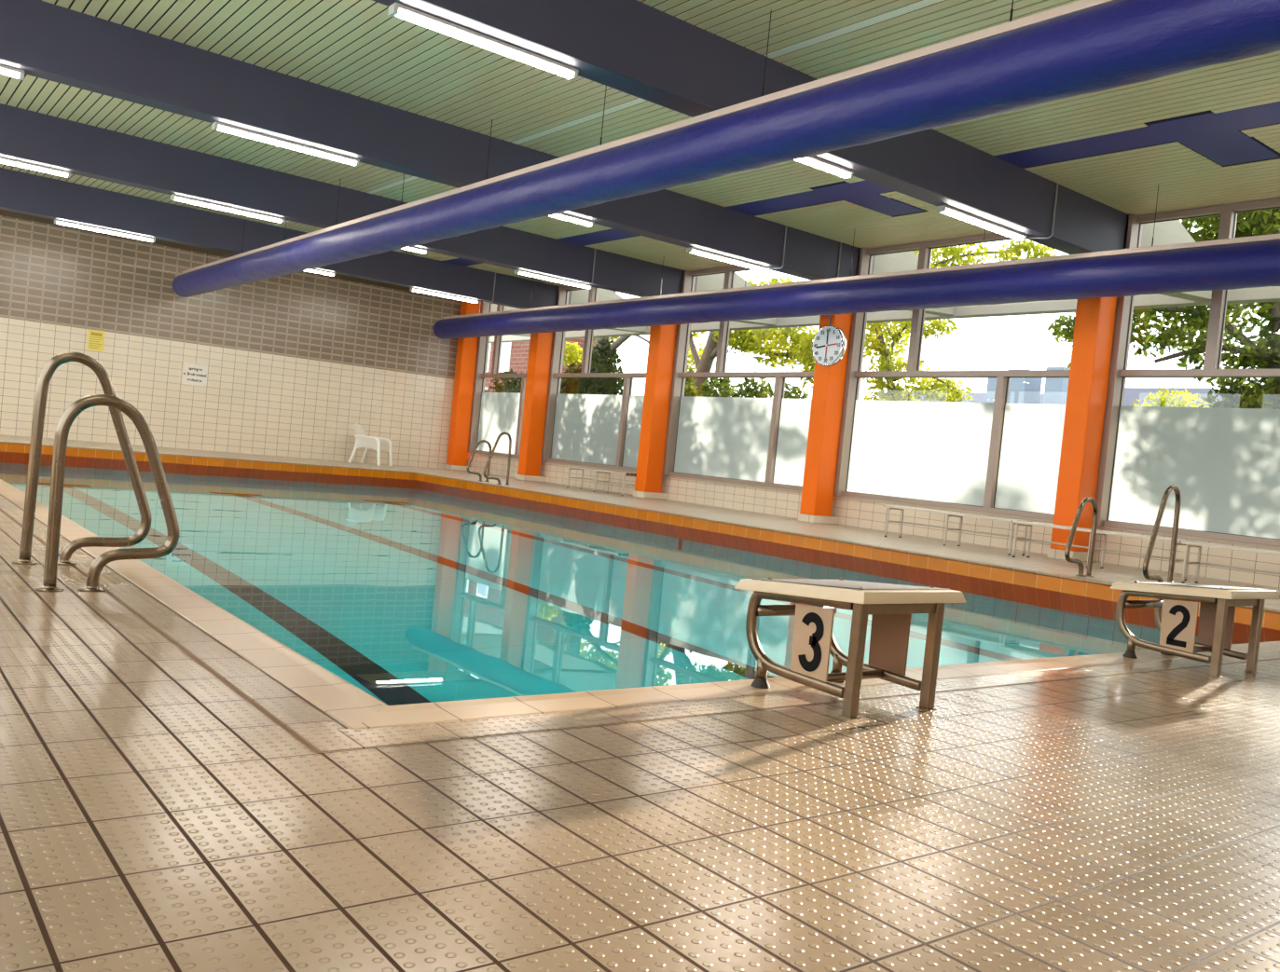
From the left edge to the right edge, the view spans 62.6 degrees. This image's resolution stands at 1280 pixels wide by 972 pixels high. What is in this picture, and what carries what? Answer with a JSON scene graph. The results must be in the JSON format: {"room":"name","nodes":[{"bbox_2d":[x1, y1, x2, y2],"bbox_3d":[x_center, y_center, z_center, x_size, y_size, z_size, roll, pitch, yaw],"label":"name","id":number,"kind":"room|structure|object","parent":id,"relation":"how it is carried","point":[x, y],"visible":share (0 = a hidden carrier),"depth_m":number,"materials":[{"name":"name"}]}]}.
{"room":"indoor swimming pool","nodes":[
{"label":"indoor swimming pool","id":0,"kind":"room"},
{"bbox_2d":[0,215,461,468],"bbox_3d":[-9.629,-3.034,21.267,14.510,4.720,0.200,4,2,-38],"label":"wall","id":1,"kind":"structure","parent":0,"point":[295,361],"depth_m":21.88,"materials":[{"name":"white tile"}]},
{"bbox_2d":[86,329,105,351],"bbox_3d":[-10.568,-2.827,20.430,0.290,0.400,0.010,4,2,-38],"label":"notice","id":2,"kind":"object","parent":1,"relation":"attached to","point":[95,338],"visible":1,"depth_m":20.43,"materials":[{"name":"yellow paper"}]},
{"bbox_2d":[88,331,102,348],"bbox_3d":[-10.566,-2.825,20.427,0.240,0.305,0.002,4,2,-38],"label":"print","id":3,"kind":"object","parent":2,"relation":"attached to","point":[95,338],"depth_m":20.42},
{"bbox_2d":[180,362,208,386],"bbox_3d":[-9.138,-2.287,21.590,0.500,0.450,0.030,4,2,-38],"label":"sign","id":4,"kind":"object","parent":1,"relation":"attached to","point":[192,374],"visible":1,"depth_m":21.59,"materials":[{"name":"white paper"}]},
{"bbox_2d":[0,209,462,302],"bbox_3d":[-9.375,-4.889,21.083,14.060,0.190,0.100,4,2,-38],"label":"trim","id":5,"kind":"structure","parent":1,"relation":"attached to","point":[2,212],"depth_m":21.28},
{"bbox_2d":[0,434,1279,971],"bbox_3d":[-2.368,0.250,11.595,14.060,0.120,24.440,4,2,-38],"label":"floor","id":6,"kind":"structure","parent":0,"point":[1121,818],"depth_m":2.14,"materials":[{"name":"tile"}]},
{"bbox_2d":[11,351,151,565],"bbox_3d":[-2.500,-0.120,4.787,0.558,0.956,0.100,4,2,-38],"label":"ladder handrail","id":7,"kind":"object","parent":6,"relation":"on","point":[39,411],"visible":0.96,"depth_m":4.72,"materials":[{"name":"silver metal"}]},
{"bbox_2d":[34,394,179,592],"bbox_3d":[-2.082,0.029,4.174,0.506,0.774,0.100,4,2,-38],"label":"ladder handrail","id":8,"kind":"object","parent":6,"relation":"on","point":[61,438],"visible":1,"depth_m":4.13,"materials":[{"name":"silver metal"}]},
{"bbox_2d":[0,509,319,753],"bbox_3d":[-2.589,0.225,11.775,8.590,0.117,17.181,4,2,-38],"label":"trim","id":9,"kind":"structure","parent":6,"relation":"in","point":[232,688],"depth_m":3.04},
{"bbox_2d":[348,423,392,466],"bbox_3d":[-5.992,-0.920,23.437,0.785,0.877,0.720,6,2,10],"label":"armchair","id":10,"kind":"object","parent":6,"relation":"on","point":[362,440],"visible":1,"depth_m":23.18,"materials":[{"name":"white plastic"}]},
{"bbox_2d":[444,301,481,471],"bbox_3d":[-4.155,-2.469,25.159,0.545,4.210,0.324,4,2,-38],"label":"window column","id":11,"kind":"structure","parent":6,"relation":"on","point":[467,347],"depth_m":25.01,"materials":[{"name":"orange paint"}]},
{"bbox_2d":[467,440,491,481],"bbox_3d":[-2.983,-0.476,19.563,0.506,0.774,0.100,4,2,-38],"label":"ladder handrail","id":12,"kind":"object","parent":6,"relation":"on","point":[482,441],"visible":0.97,"depth_m":19.55,"materials":[{"name":"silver metal"}]},
{"bbox_2d":[483,431,511,485],"bbox_3d":[-2.547,-0.508,18.946,0.558,0.956,0.100,4,2,-38],"label":"ladder handrail","id":13,"kind":"object","parent":6,"relation":"on","point":[504,433],"visible":1,"depth_m":18.96,"materials":[{"name":"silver metal"}]},
{"bbox_2d":[515,331,553,482],"bbox_3d":[-2.179,-1.909,22.572,0.545,3.620,0.324,4,2,-38],"label":"window column","id":14,"kind":"structure","parent":6,"relation":"on","point":[540,351],"depth_m":22.42,"materials":[{"name":"orange paint"}]},
{"bbox_2d":[566,466,636,495],"bbox_3d":[-0.721,-0.091,20.006,0.353,0.425,1.936,4,2,-38],"label":"bench","id":15,"kind":"object","parent":6,"relation":"on","point":[570,467],"visible":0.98,"depth_m":19.98,"materials":[{"name":"metal"}]},
{"bbox_2d":[0,442,1279,644],"bbox_3d":[-2.668,1.163,11.906,8.280,1.988,16.870,4,2,-38],"label":"ledge","id":16,"kind":"object","parent":6,"relation":"in","point":[1080,598],"visible":0.07,"depth_m":13.50,"materials":[{"name":"orange tile"}]},
{"bbox_2d":[0,462,1237,705],"bbox_3d":[-2.602,0.490,11.888,8.278,0.001,16.868,4,2,-38],"label":"pool water","id":17,"kind":"object","parent":16,"relation":"in","point":[405,596],"visible":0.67,"depth_m":7.91,"materials":[{"name":"teal liquid"}]},
{"bbox_2d":[0,440,1279,729],"bbox_3d":[-2.571,0.168,11.879,8.440,0.028,17.030,4,2,-38],"label":"pool coping","id":18,"kind":"object","parent":16,"relation":"on","point":[346,703],"visible":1,"depth_m":3.47,"materials":[{"name":"tile"}]},
{"bbox_2d":[633,324,676,499],"bbox_3d":[0.354,-1.572,19.291,0.545,3.620,0.324,4,2,-38],"label":"window column","id":19,"kind":"structure","parent":6,"relation":"on","point":[662,341],"depth_m":19.14,"materials":[{"name":"orange paint"}]},
{"bbox_2d":[798,313,852,524],"bbox_3d":[2.888,-1.236,16.010,0.545,3.620,0.324,4,2,-38],"label":"window column","id":20,"kind":"structure","parent":6,"relation":"on","point":[829,382],"depth_m":15.87,"materials":[{"name":"orange paint"}]},
{"bbox_2d":[812,325,846,367],"bbox_3d":[2.815,-2.088,15.680,0.108,0.618,0.618,4,2,-38],"label":"clock","id":21,"kind":"object","parent":20,"relation":"attached to","point":[829,345],"visible":1,"depth_m":15.62,"materials":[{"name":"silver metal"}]},
{"bbox_2d":[829,242,841,325],"bbox_3d":[2.917,-2.998,15.690,0.022,1.250,0.093,5,2,-26],"label":"conduit","id":22,"kind":"object","parent":20,"relation":"attached to","point":[841,242],"visible":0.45,"depth_m":15.64,"materials":[{"name":"grey metal"}]},
{"bbox_2d":[734,578,965,719],"bbox_3d":[0.682,0.505,3.515,0.512,0.401,0.557,4,2,-38],"label":"starting block","id":23,"kind":"object","parent":6,"relation":"on","point":[891,607],"visible":1,"depth_m":3.42,"materials":[{"name":"off-white plastic"},{"name":"brushed steel"},{"name":"black rubber"}]},
{"bbox_2d":[883,505,1032,555],"bbox_3d":[3.978,0.549,13.352,0.353,0.425,1.936,4,2,-40],"label":"bench","id":24,"kind":"object","parent":6,"relation":"on","point":[890,507],"visible":0.84,"depth_m":13.30,"materials":[{"name":"metal"}]},
{"bbox_2d":[1064,496,1098,577],"bbox_3d":[4.273,0.489,10.168,0.506,0.774,0.100,4,2,-38],"label":"ladder handrail","id":25,"kind":"object","parent":6,"relation":"on","point":[1085,501],"visible":1,"depth_m":10.19,"materials":[{"name":"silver metal"}]},
{"bbox_2d":[1046,296,1117,562],"bbox_3d":[5.421,-0.899,12.729,0.545,3.620,0.324,4,2,-38],"label":"window column","id":26,"kind":"structure","parent":6,"relation":"on","point":[1094,321],"depth_m":12.57,"materials":[{"name":"orange paint"}]},
{"bbox_2d":[1011,520,1193,580],"bbox_3d":[5.065,0.701,11.658,0.353,0.425,1.936,4,2,-40],"label":"bench","id":27,"kind":"object","parent":6,"relation":"on","point":[1104,533],"visible":0.72,"depth_m":11.73,"materials":[{"name":"metal"}]},
{"bbox_2d":[1142,484,1181,582],"bbox_3d":[4.733,0.460,9.518,0.558,0.956,0.100,4,2,-38],"label":"ladder handrail","id":28,"kind":"object","parent":6,"relation":"on","point":[1174,488],"visible":0.82,"depth_m":9.50,"materials":[{"name":"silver metal"}]},
{"bbox_2d":[1110,580,1279,677],"bbox_3d":[2.638,0.655,5.040,0.512,0.401,0.557,4,2,-38],"label":"starting block","id":29,"kind":"object","parent":6,"relation":"on","point":[1176,621],"visible":1,"depth_m":4.94,"materials":[{"name":"white plastic"},{"name":"brushed steel"},{"name":"black rubber"}]},
{"bbox_2d":[1180,540,1279,597],"bbox_3d":[6.218,0.857,10.067,0.353,0.425,1.936,4,2,-40],"label":"bench","id":30,"kind":"object","parent":6,"relation":"on","point":[1189,543],"visible":1,"depth_m":10.58,"materials":[{"name":"metal"}]},
{"bbox_2d":[0,0,1279,287],"bbox_3d":[-1.898,-4.144,11.506,14.160,0.302,24.440,4,2,-38],"label":"ceiling","id":31,"kind":"structure","parent":0,"point":[1206,136],"depth_m":10.30,"materials":[{"name":"green metal"}]},
{"bbox_2d":[0,167,571,309],"bbox_3d":[-7.216,-4.390,18.428,14.260,0.680,0.360,4,2,-38],"label":"roof beam","id":32,"kind":"structure","parent":31,"relation":"attached to","point":[23,193],"depth_m":18.16,"materials":[{"name":"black metal"}]},
{"bbox_2d":[54,219,155,242],"bbox_3d":[-8.801,-4.201,17.331,1.506,0.066,0.110,4,2,-38],"label":"ceiling lamp","id":33,"kind":"object","parent":32,"relation":"attached to","point":[56,221],"visible":1,"depth_m":17.28,"materials":[{"name":"white plastic"}]},
{"bbox_2d":[304,268,335,276],"bbox_3d":[-6.314,-4.010,19.271,1.506,0.066,0.110,4,2,-38],"label":"ceiling lamp","id":34,"kind":"object","parent":32,"relation":"attached to","point":[314,270],"visible":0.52,"depth_m":19.54,"materials":[{"name":"white plastic"}]},
{"bbox_2d":[409,287,479,303],"bbox_3d":[-3.921,-3.827,21.137,1.506,0.066,0.110,4,2,-38],"label":"ceiling lamp","id":35,"kind":"object","parent":32,"relation":"attached to","point":[475,301],"visible":1,"depth_m":21.09,"materials":[{"name":"white plastic"}]},
{"bbox_2d":[481,273,495,302],"bbox_3d":[-3.094,-4.065,21.564,0.256,0.613,0.032,6,2,23],"label":"conduit pipe","id":36,"kind":"object","parent":32,"relation":"attached to","point":[495,273],"visible":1,"depth_m":21.52,"materials":[{"name":"grey metal"}]},
{"bbox_2d":[0,103,697,297],"bbox_3d":[-4.682,-4.053,15.147,14.260,0.680,0.360,4,2,-38],"label":"roof beam","id":37,"kind":"structure","parent":31,"relation":"attached to","point":[26,135],"depth_m":14.54,"materials":[{"name":"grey paint"}]},
{"bbox_2d":[0,156,70,178],"bbox_3d":[-7.802,-3.982,12.853,1.506,0.066,0.110,4,2,-38],"label":"ceiling lamp","id":38,"kind":"object","parent":37,"relation":"attached to","point":[5,160],"visible":1,"depth_m":13.04,"materials":[{"name":"white plastic"}]},
{"bbox_2d":[170,193,284,223],"bbox_3d":[-5.669,-3.818,14.517,1.506,0.066,0.110,4,2,-38],"label":"ceiling lamp","id":39,"kind":"object","parent":37,"relation":"attached to","point":[173,197],"visible":1,"depth_m":14.46,"materials":[{"name":"white plastic"}]},
{"bbox_2d":[402,246,427,254],"bbox_3d":[-3.906,-3.683,15.892,1.506,0.066,0.110,4,2,-38],"label":"ceiling lamp","id":40,"kind":"object","parent":37,"relation":"attached to","point":[411,248],"visible":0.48,"depth_m":16.21,"materials":[{"name":"white plastic"}]},
{"bbox_2d":[514,269,591,289],"bbox_3d":[-1.451,-3.495,17.807,1.506,0.066,0.110,4,2,-38],"label":"ceiling lamp","id":41,"kind":"object","parent":37,"relation":"attached to","point":[516,271],"visible":1,"depth_m":17.73,"materials":[{"name":"white plastic"}]},
{"bbox_2d":[579,248,595,285],"bbox_3d":[-0.899,-3.755,18.019,0.256,0.613,0.032,6,2,23],"label":"conduit pipe","id":42,"kind":"object","parent":37,"relation":"attached to","point":[595,249],"visible":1,"depth_m":17.97,"materials":[{"name":"grey metal"}]},
{"bbox_2d":[0,0,874,280],"bbox_3d":[-2.148,-3.716,11.866,14.260,0.680,0.360,4,2,-38],"label":"roof beam","id":43,"kind":"structure","parent":31,"relation":"attached to","point":[39,38],"depth_m":10.82,"materials":[{"name":"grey paint"}]},
{"bbox_2d":[0,64,24,80],"bbox_3d":[-6.095,-3.708,8.927,1.506,0.066,0.110,4,2,-38],"label":"ceiling lamp","id":44,"kind":"object","parent":43,"relation":"attached to","point":[19,74],"visible":1,"depth_m":9.30,"materials":[{"name":"white plastic"}]},
{"bbox_2d":[211,121,359,166],"bbox_3d":[-3.624,-3.519,10.855,1.506,0.066,0.110,4,2,-38],"label":"ceiling lamp","id":45,"kind":"object","parent":43,"relation":"attached to","point":[218,126],"visible":1,"depth_m":10.79,"materials":[{"name":"white plastic"}]},
{"bbox_2d":[549,212,594,227],"bbox_3d":[-1.192,-3.332,12.752,1.506,0.066,0.110,4,2,-38],"label":"ceiling lamp","id":46,"kind":"object","parent":43,"relation":"attached to","point":[560,215],"visible":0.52,"depth_m":13.00,"materials":[{"name":"white plastic"}]},
{"bbox_2d":[686,247,770,273],"bbox_3d":[1.248,-3.145,14.655,1.506,0.066,0.110,4,2,-38],"label":"ceiling lamp","id":47,"kind":"object","parent":43,"relation":"attached to","point":[692,250],"visible":1,"depth_m":14.58,"materials":[{"name":"white plastic"}]},
{"bbox_2d":[765,226,786,269],"bbox_3d":[1.942,-3.394,14.977,0.256,0.613,0.032,6,2,23],"label":"conduit pipe","id":48,"kind":"object","parent":43,"relation":"attached to","point":[781,267],"visible":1,"depth_m":14.93,"materials":[{"name":"grey metal"}]},
{"bbox_2d":[172,0,1279,297],"bbox_3d":[-1.787,-3.387,11.534,0.444,1.188,24.226,4,2,-38],"label":"air duct","id":49,"kind":"object","parent":31,"relation":"hanging from","point":[1082,47],"visible":1,"depth_m":7.12,"materials":[{"name":"blue metal"}]},
{"bbox_2d":[371,0,1130,254],"bbox_3d":[0.385,-3.380,8.585,14.260,0.680,0.360,4,2,-38],"label":"roof beam","id":50,"kind":"structure","parent":31,"relation":"attached to","point":[635,48],"depth_m":8.65,"materials":[{"name":"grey paint"}]},
{"bbox_2d":[388,1,578,81],"bbox_3d":[-1.090,-3.182,7.574,1.506,0.066,0.110,4,2,-38],"label":"ceiling lamp","id":51,"kind":"object","parent":50,"relation":"attached to","point":[396,9],"visible":1,"depth_m":7.50,"materials":[{"name":"white plastic"}]},
{"bbox_2d":[794,155,853,179],"bbox_3d":[1.397,-2.991,9.514,1.506,0.066,0.110,4,2,-38],"label":"ceiling lamp","id":52,"kind":"object","parent":50,"relation":"attached to","point":[813,161],"visible":0.49,"depth_m":9.74,"materials":[{"name":"white plastic"}]},
{"bbox_2d":[935,205,1027,241],"bbox_3d":[3.687,-2.816,11.301,1.506,0.066,0.110,4,2,-38],"label":"ceiling lamp","id":53,"kind":"object","parent":50,"relation":"attached to","point":[943,209],"visible":1,"depth_m":11.22,"materials":[{"name":"white plastic"}]},
{"bbox_2d":[1028,183,1058,239],"bbox_3d":[4.491,-3.056,11.708,0.256,0.613,0.032,6,2,23],"label":"conduit pipe","id":54,"kind":"object","parent":50,"relation":"attached to","point":[1056,190],"visible":1,"depth_m":11.66,"materials":[{"name":"grey metal"}]},
{"bbox_2d":[433,186,1279,339],"bbox_3d":[2.707,-3.041,15.039,0.450,1.190,24.226,4,2,-38],"label":"air duct","id":55,"kind":"object","parent":31,"relation":"hanging from","point":[1245,262],"visible":1,"depth_m":13.33,"materials":[{"name":"blue metal"}]},
{"bbox_2d":[466,454,1279,589],"bbox_3d":[3.280,0.472,15.979,0.240,0.540,24.440,4,2,-38],"label":"wall","id":56,"kind":"structure","parent":0,"point":[866,515],"depth_m":14.89,"materials":[{"name":"white tile"}]},
{"bbox_2d":[467,302,526,458],"bbox_3d":[-2.921,-2.541,24.020,0.250,3.755,3.230,4,2,-38],"label":"window","id":57,"kind":"structure","parent":56,"relation":"in","point":[493,414],"depth_m":24.66,"materials":[{"name":"white glass"}]},
{"bbox_2d":[540,286,646,471],"bbox_3d":[-0.652,-2.239,21.082,0.250,3.755,4.099,4,2,-38],"label":"window","id":58,"kind":"structure","parent":56,"relation":"in","point":[599,431],"depth_m":21.64,"materials":[{"name":"white glass"}]},
{"bbox_2d":[662,265,814,491],"bbox_3d":[1.882,-1.903,17.801,0.250,3.755,4.099,4,2,-38],"label":"window","id":59,"kind":"structure","parent":56,"relation":"in","point":[760,442],"depth_m":18.20,"materials":[{"name":"white glass"}]},
{"bbox_2d":[467,453,1279,550],"bbox_3d":[3.300,0.187,15.965,0.280,0.032,24.440,4,2,-38],"label":"trim","id":60,"kind":"structure","parent":56,"relation":"on","point":[750,486],"depth_m":14.46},
{"bbox_2d":[833,233,1069,520],"bbox_3d":[4.416,-1.566,14.520,0.250,3.755,4.099,4,2,-38],"label":"window","id":61,"kind":"structure","parent":56,"relation":"in","point":[1000,457],"depth_m":14.69,"materials":[{"name":"white glass"}]},
{"bbox_2d":[1095,197,1279,546],"bbox_3d":[6.949,-1.229,11.239,0.250,3.755,4.099,4,2,-38],"label":"window","id":62,"kind":"structure","parent":56,"relation":"in","point":[1224,463],"depth_m":12.02,"materials":[{"name":"white glass"}]},
{"label":"outside","id":63,"kind":"structure","parent":0,"visible":0},
{"bbox_3d":[32.696,2.384,66.803,108.700,0.280,180.000,4,2,-38],"label":"ground","id":64,"kind":"structure","parent":63,"visible":0},
{"bbox_2d":[488,369,522,393],"bbox_3d":[-5.330,-2.696,41.728,1.716,3.974,3.296,4,2,-38],"label":"shrub","id":65,"kind":"object","parent":64,"relation":"on","point":[505,387],"visible":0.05,"depth_m":41.22,"materials":[{"name":"green plant"}]},
{"bbox_2d":[484,337,594,392],"bbox_3d":[-5.739,-5.470,47.332,3.363,9.374,10.565,4,2,-38],"label":"brick house","id":66,"kind":"structure","parent":64,"relation":"on","point":[514,355],"depth_m":45.46,"materials":[{"name":"red brick"}]},
{"bbox_2d":[560,290,631,395],"bbox_3d":[-1.266,-3.280,31.345,1.916,6.976,4.466,5,2,-29],"label":"tree","id":67,"kind":"object","parent":64,"relation":"on","point":[604,357],"visible":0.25,"depth_m":31.23,"materials":[{"name":"green plant"}]},
{"bbox_2d":[563,335,704,384],"bbox_3d":[-0.154,-4.364,32.027,1.778,8.635,7.977,4,2,-38],"label":"tree","id":68,"kind":"object","parent":64,"relation":"on","point":[572,355],"visible":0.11,"depth_m":34.41,"materials":[{"name":"green plant"}]},
{"bbox_2d":[684,365,809,399],"bbox_3d":[2.051,-0.977,23.419,1.002,3.590,4.952,4,2,-38],"label":"hedge","id":69,"kind":"object","parent":64,"relation":"on","point":[724,389],"visible":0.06,"depth_m":23.24,"materials":[{"name":"green plant"}]},
{"bbox_2d":[688,269,818,397],"bbox_3d":[2.795,-3.670,25.450,2.502,8.188,6.100,4,2,-36],"label":"tree","id":70,"kind":"object","parent":64,"relation":"on","point":[749,341],"visible":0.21,"depth_m":24.23,"materials":[{"name":"green plant"}]},
{"bbox_2d":[860,239,1056,402],"bbox_3d":[6.364,-3.422,21.901,2.031,8.590,4.527,4,2,-40],"label":"tree","id":71,"kind":"object","parent":64,"relation":"on","point":[893,392],"visible":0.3,"depth_m":22.21,"materials":[{"name":"green plant"}]},
{"bbox_2d":[899,367,1070,404],"bbox_3d":[19.697,-2.266,56.478,9.200,7.000,15.300,4,2,-38],"label":"building","id":72,"kind":"structure","parent":64,"relation":"on","point":[1021,390],"depth_m":51.00,"materials":[{"name":"concrete"}]},
{"bbox_2d":[1046,207,1279,409],"bbox_3d":[9.407,-2.068,14.545,2.014,6.873,11.796,4,2,-38],"label":"tree","id":73,"kind":"object","parent":64,"relation":"on","point":[1264,222],"visible":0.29,"depth_m":15.37,"materials":[{"name":"green plant"}]},
{"bbox_2d":[1133,385,1209,407],"bbox_3d":[10.565,-0.353,21.097,1.260,3.323,1.760,4,2,-38],"label":"shrub","id":74,"kind":"object","parent":64,"relation":"on","point":[1166,398],"visible":0.11,"depth_m":20.98,"materials":[{"name":"green plant"}]},
{"bbox_2d":[1123,387,1244,407],"bbox_3d":[20.346,-0.965,39.556,8.800,5.450,6.400,4,2,-38],"label":"house","id":75,"kind":"structure","parent":64,"relation":"on","point":[1131,394],"depth_m":39.45,"materials":[{"name":"concrete"}]},
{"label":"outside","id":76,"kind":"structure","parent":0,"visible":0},
{"bbox_2d":[489,220,1279,343],"bbox_3d":[3.432,-3.404,18.233,2.340,0.920,36.440,4,2,-38],"label":"eave","id":77,"kind":"object","parent":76,"point":[1169,232],"visible":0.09,"depth_m":16.72,"materials":[{"name":"concrete"}]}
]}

